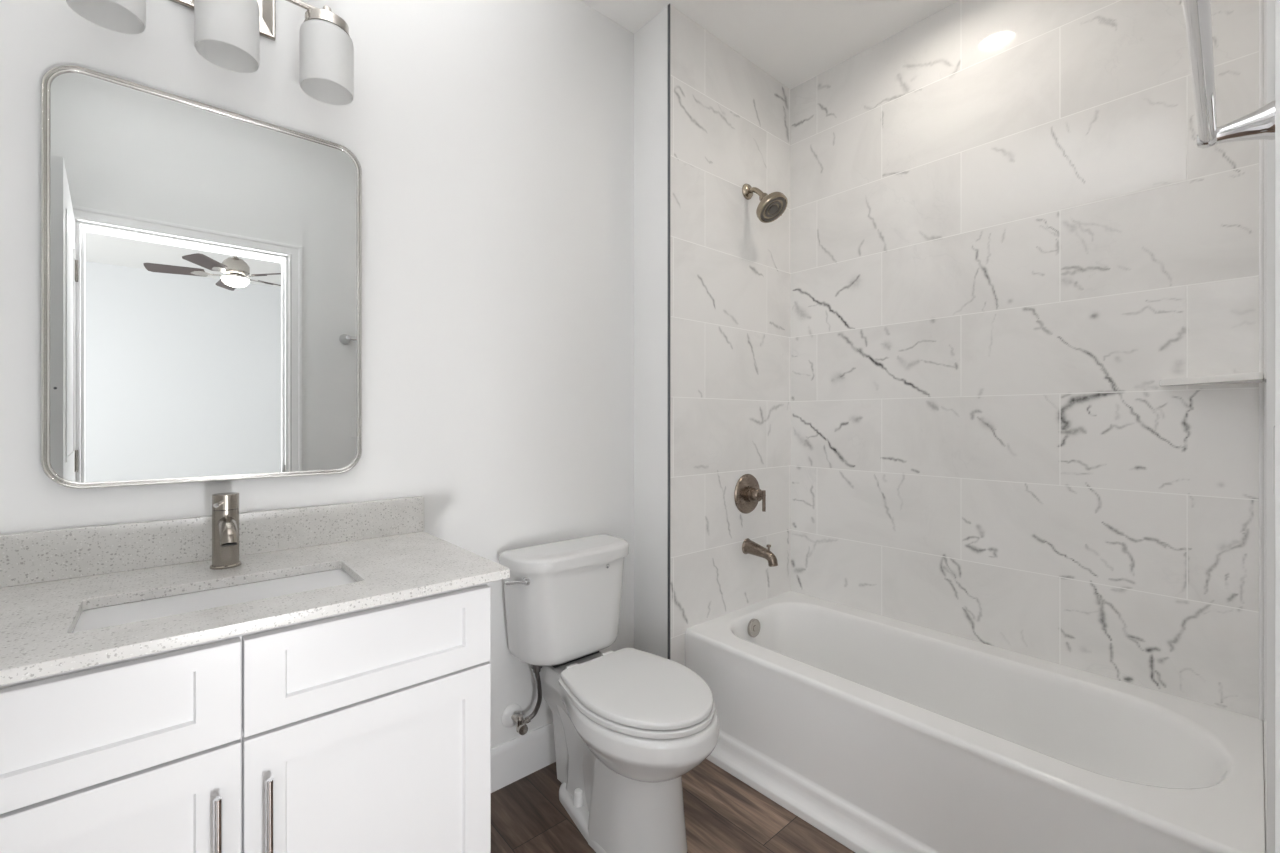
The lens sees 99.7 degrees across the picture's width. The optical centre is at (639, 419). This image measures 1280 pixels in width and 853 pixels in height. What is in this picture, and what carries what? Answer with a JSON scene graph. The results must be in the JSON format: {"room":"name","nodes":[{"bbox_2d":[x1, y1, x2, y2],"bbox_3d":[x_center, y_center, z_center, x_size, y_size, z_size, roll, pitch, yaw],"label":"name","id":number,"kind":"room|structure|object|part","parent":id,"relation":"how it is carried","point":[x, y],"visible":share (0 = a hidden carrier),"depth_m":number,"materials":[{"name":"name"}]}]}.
{"room":"bathroom","nodes":[
{"label":"bathroom","id":0,"kind":"room"},
{"bbox_2d":[0,0,633,747],"bbox_3d":[-0.738,-0.170,1.595,1.910,2.740,0.100,0,0,-41],"label":"wall","id":1,"kind":"structure","parent":0,"point":[492,141],"depth_m":1.68,"materials":[{"name":"white paint"}]},
{"bbox_2d":[41,65,361,488],"bbox_3d":[-0.990,-0.296,1.289,0.593,0.880,0.027,0,0,-41],"label":"wall mirror","id":2,"kind":"object","parent":1,"relation":"attached to","point":[201,263],"visible":1,"depth_m":1.24,"materials":[{"name":"silver metal"}]},
{"bbox_2d":[65,0,353,104],"bbox_3d":[-0.942,-0.945,1.232,0.506,0.266,0.176,0,0,-41],"label":"vanity light","id":3,"kind":"object","parent":1,"relation":"attached to","point":[227,33],"visible":1,"depth_m":1.25,"materials":[{"name":"white glass"}]},
{"bbox_3d":[-1.069,-0.885,1.082,0.116,0.145,0.116,0,0,-41],"label":"lamp shade","id":4,"kind":"part","parent":3,"relation":"part of","materials":[{"name":"white glass"}]},
{"bbox_3d":[-0.923,-0.885,1.210,0.116,0.145,0.116,0,0,-41],"label":"lamp shade","id":5,"kind":"part","parent":3,"relation":"part of","materials":[{"name":"white glass"}]},
{"bbox_3d":[-0.775,-0.885,1.339,0.116,0.145,0.116,0,0,-41],"label":"lamp shade","id":6,"kind":"part","parent":3,"relation":"part of","materials":[{"name":"white glass"}]},
{"bbox_2d":[0,496,423,587],"bbox_3d":[-0.991,0.277,1.293,0.929,0.101,0.019,0,0,-41],"label":"backsplash","id":7,"kind":"structure","parent":1,"relation":"attached to","point":[49,555],"depth_m":1.23,"materials":[{"name":"stone"}]},
{"bbox_2d":[501,665,542,734],"bbox_3d":[-0.377,0.894,1.765,0.108,0.251,0.118,0,0,-41],"label":"supply valve","id":8,"kind":"object","parent":1,"relation":"attached to","point":[512,715],"visible":0.91,"depth_m":1.77,"materials":[{"name":"silver metal"}]},
{"bbox_3d":[-0.379,0.992,1.736,0.032,0.033,0.030,0,0,-41],"label":"valve handle","id":9,"kind":"part","parent":8,"relation":"part of","materials":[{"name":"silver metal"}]},
{"bbox_2d":[491,722,555,792],"bbox_3d":[-0.341,1.133,1.866,0.855,0.135,0.014,0,0,-41],"label":"baseboard","id":10,"kind":"structure","parent":1,"relation":"attached to","point":[512,760],"depth_m":1.81,"materials":[{"name":"white paint"}]},
{"bbox_2d":[491,759,854,852],"bbox_3d":[0.111,1.250,1.240,2.800,0.100,1.880,0,0,-41],"label":"floor","id":11,"kind":"structure","parent":0,"point":[723,813],"depth_m":1.61,"materials":[{"name":"brown wood"}]},
{"bbox_2d":[0,569,490,852],"bbox_3d":[-0.821,0.774,1.081,0.880,0.852,0.560,0,0,-41],"label":"vanity cabinet","id":12,"kind":"object","parent":11,"relation":"on","point":[367,730],"visible":0.95,"depth_m":0.93,"materials":[{"name":"white paint"}]},
{"bbox_3d":[-0.830,0.447,0.757,0.436,0.162,0.019,0,0,-41],"label":"drawer","id":13,"kind":"part","parent":12,"relation":"part of","materials":[{"name":"white paint"}]},
{"bbox_3d":[-0.830,0.811,0.757,0.436,0.554,0.019,0,0,-41],"label":"door","id":14,"kind":"part","parent":12,"relation":"part of","materials":[{"name":"white paint"}]},
{"bbox_3d":[-0.673,0.689,0.860,0.012,0.183,0.034,0,0,-41],"label":"handle","id":15,"kind":"part","parent":12,"relation":"part of","materials":[{"name":"silver metal"}]},
{"bbox_2d":[0,496,509,685],"bbox_3d":[-0.816,0.287,1.092,0.929,0.122,0.552,0,0,-41],"label":"countertop","id":16,"kind":"structure","parent":12,"relation":"on","point":[48,578],"depth_m":1.11,"materials":[{"name":"stone"}]},
{"bbox_2d":[210,492,240,569],"bbox_3d":[-0.901,0.247,1.179,0.057,0.162,0.141,0,0,-41],"label":"faucet","id":17,"kind":"object","parent":16,"relation":"on","point":[225,506],"visible":1,"depth_m":1.19,"materials":[{"name":"silver metal"}]},
{"bbox_3d":[-0.918,0.182,1.178,0.009,0.013,0.032,0,0,-19],"label":"lever","id":18,"kind":"part","parent":17,"relation":"part of","materials":[{"name":"silver metal"}]},
{"bbox_3d":[-0.887,0.240,1.163,0.031,0.056,0.098,0,0,-41],"label":"spout","id":19,"kind":"part","parent":17,"relation":"part of","materials":[{"name":"silver metal"}]},
{"bbox_3d":[-0.622,0.689,0.905,0.012,0.183,0.034,0,0,-41],"label":"handle","id":20,"kind":"part","parent":12,"relation":"part of","materials":[{"name":"silver metal"}]},
{"bbox_3d":[-0.498,0.447,1.048,0.438,0.162,0.019,0,0,-41],"label":"drawer","id":21,"kind":"part","parent":12,"relation":"part of","materials":[{"name":"white paint"}]},
{"bbox_3d":[-0.498,0.811,1.048,0.438,0.554,0.019,0,0,-41],"label":"door","id":22,"kind":"part","parent":12,"relation":"part of","materials":[{"name":"white paint"}]},
{"bbox_2d":[499,534,718,852],"bbox_3d":[-0.075,0.810,1.618,0.464,0.779,0.702,0,0,-41],"label":"toilet","id":23,"kind":"object","parent":11,"relation":"on","point":[628,723],"visible":1,"depth_m":1.57,"materials":[{"name":"white ceramic"}]},
{"bbox_3d":[-0.378,0.498,1.649,0.067,0.019,0.014,0,0,13],"label":"lever arm","id":24,"kind":"part","parent":23,"relation":"part of","materials":[{"name":"silver metal"}]},
{"bbox_3d":[-0.348,0.494,1.651,0.029,0.029,0.021,0,0,12],"label":"flush lever","id":25,"kind":"part","parent":23,"relation":"part of","materials":[{"name":"silver metal"}]},
{"bbox_3d":[-0.233,0.618,1.815,0.416,0.300,0.196,0,0,-41],"label":"tank","id":26,"kind":"part","parent":23,"relation":"part of","materials":[{"name":"white ceramic"}]},
{"bbox_3d":[-0.229,0.444,1.810,0.442,0.046,0.209,0,0,-41],"label":"tank lid","id":27,"kind":"part","parent":23,"relation":"part of","materials":[{"name":"white ceramic"}]},
{"bbox_3d":[0.005,0.783,1.542,0.361,0.018,0.455,0,0,-41],"label":"seat","id":28,"kind":"part","parent":23,"relation":"part of","materials":[{"name":"white plastic"}]},
{"bbox_3d":[0.005,0.760,1.542,0.354,0.021,0.448,0,0,-41],"label":"lid","id":29,"kind":"part","parent":23,"relation":"part of","materials":[{"name":"white plastic"}]},
{"bbox_2d":[685,591,1264,852],"bbox_3d":[0.894,0.998,1.727,0.751,0.405,1.441,0,0,-41],"label":"bathtub","id":30,"kind":"object","parent":11,"relation":"on","point":[882,734],"visible":0.99,"depth_m":1.55,"materials":[{"name":"white ceramic"}]},
{"bbox_3d":[0.466,0.848,2.201,0.072,0.072,0.017,0,0,-41],"label":"overflow plate","id":31,"kind":"part","parent":30,"relation":"part of","materials":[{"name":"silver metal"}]},
{"bbox_2d":[634,5,790,665],"bbox_3d":[0.344,-0.170,2.406,0.886,2.740,0.304,0,0,-41],"label":"wall","id":32,"kind":"structure","parent":0,"point":[730,119],"depth_m":2.14,"materials":[{"name":"tile"}]},
{"bbox_2d":[668,4,669,658],"bbox_3d":[0.107,-0.170,2.001,0.003,2.740,0.012,0,0,-41],"label":"trim","id":33,"kind":"structure","parent":32,"relation":"attached to","point":[668,4],"depth_m":2.00,"materials":[{"name":"grey metal"}]},
{"bbox_2d":[734,474,765,513],"bbox_3d":[0.486,0.314,2.265,0.169,0.169,0.095,0,0,-41],"label":"shower valve","id":34,"kind":"object","parent":32,"relation":"attached to","point":[747,493],"visible":1,"depth_m":2.26,"materials":[{"name":"silver metal"}]},
{"bbox_3d":[0.506,0.335,2.243,0.015,0.087,0.035,0,0,-41],"label":"lever","id":35,"kind":"part","parent":34,"relation":"part of","materials":[{"name":"silver metal"}]},
{"bbox_2d":[742,538,777,566],"bbox_3d":[0.505,0.551,2.244,0.068,0.094,0.153,0,0,-41],"label":"tub spout","id":36,"kind":"object","parent":32,"relation":"attached to","point":[749,546],"visible":1,"depth_m":2.23,"materials":[{"name":"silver metal"}]},
{"bbox_2d":[742,184,787,222],"bbox_3d":[0.519,-0.912,2.233,0.143,0.187,0.186,0,0,-41],"label":"shower","id":37,"kind":"object","parent":32,"relation":"attached to","point":[772,206],"visible":1,"depth_m":2.20,"materials":[{"name":"silver metal"}]},
{"bbox_3d":[0.489,-0.950,2.262,0.021,0.064,0.082,0,0,-41],"label":"shower arm","id":38,"kind":"part","parent":37,"relation":"part of","materials":[{"name":"silver metal"}]},
{"bbox_2d":[580,0,958,89],"bbox_3d":[1.270,-1.590,-0.616,5.700,0.100,6.200,0,0,-41],"label":"ceiling","id":39,"kind":"structure","parent":0,"point":[794,42],"depth_m":2.09,"materials":[{"name":"white paint"}]},
{"bbox_2d":[791,0,1265,852],"bbox_3d":[1.215,-0.170,2.007,0.100,2.740,1.462,0,0,-41],"label":"wall","id":40,"kind":"structure","parent":0,"point":[1010,223],"depth_m":1.80,"materials":[{"name":"tile"}]},
{"bbox_2d":[1263,0,1266,852],"bbox_3d":[1.359,-0.365,1.169,0.786,2.350,0.010,0,0,-41],"label":"wall","id":41,"kind":"structure","parent":0,"point":[1264,1],"depth_m":1.01,"materials":[{"name":"paint"}]},
{"bbox_2d":[1159,372,1262,385],"bbox_3d":[1.513,-0.108,1.443,0.192,0.018,0.198,0,0,-41],"label":"corner shelf","id":42,"kind":"object","parent":41,"relation":"attached to","point":[1252,377],"visible":1,"depth_m":1.43,"materials":[{"name":"white stone"}]},
{"bbox_2d":[1259,0,1262,719],"bbox_3d":[1.645,-0.373,1.430,0.013,2.333,0.008,0,0,-41],"label":"trim","id":43,"kind":"structure","parent":41,"relation":"attached to","point":[1260,1],"depth_m":1.43,"materials":[{"name":"white paint"}]},
{"bbox_2d":[1267,0,1274,852],"bbox_3d":[1.063,-0.170,0.910,0.002,2.740,0.009,0,0,-41],"label":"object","id":44,"kind":"structure","parent":41,"relation":"attached to","point":[1270,3],"depth_m":0.91,"materials":[{"name":"white metal"}]},
{"bbox_3d":[0.048,-0.170,-0.065,4.586,2.740,0.120,0,0,-41],"label":"wall","id":45,"kind":"structure","parent":0,"visible":0},
{"bbox_2d":[1182,0,1274,148],"bbox_3d":[0.714,-0.437,0.654,0.546,0.054,0.083,0,0,-41],"label":"towel bar","id":46,"kind":"object","parent":45,"relation":"attached to","point":[1259,124],"visible":0.95,"depth_m":0.72,"materials":[{"name":"silver metal"}]},
{"bbox_3d":[0.899,-0.437,0.816,0.054,0.054,0.083,0,0,-41],"label":"post","id":47,"kind":"part","parent":46,"relation":"part of","materials":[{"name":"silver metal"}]},
{"bbox_2d":[1274,426,1274,494],"bbox_3d":[0.603,0.038,0.507,0.072,0.116,0.010,0,0,-41],"label":"light switch","id":48,"kind":"object","parent":45,"relation":"attached to","point":[1274,426],"visible":0.18,"depth_m":0.50,"materials":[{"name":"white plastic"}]},
{"bbox_2d":[1275,0,1279,852],"bbox_3d":[0.076,0.153,0.048,0.869,2.093,0.013,0,0,-41],"label":"trim","id":49,"kind":"structure","parent":45,"relation":"attached to","point":[1277,2],"depth_m":0.33,"materials":[{"name":"white paint"}]}
]}

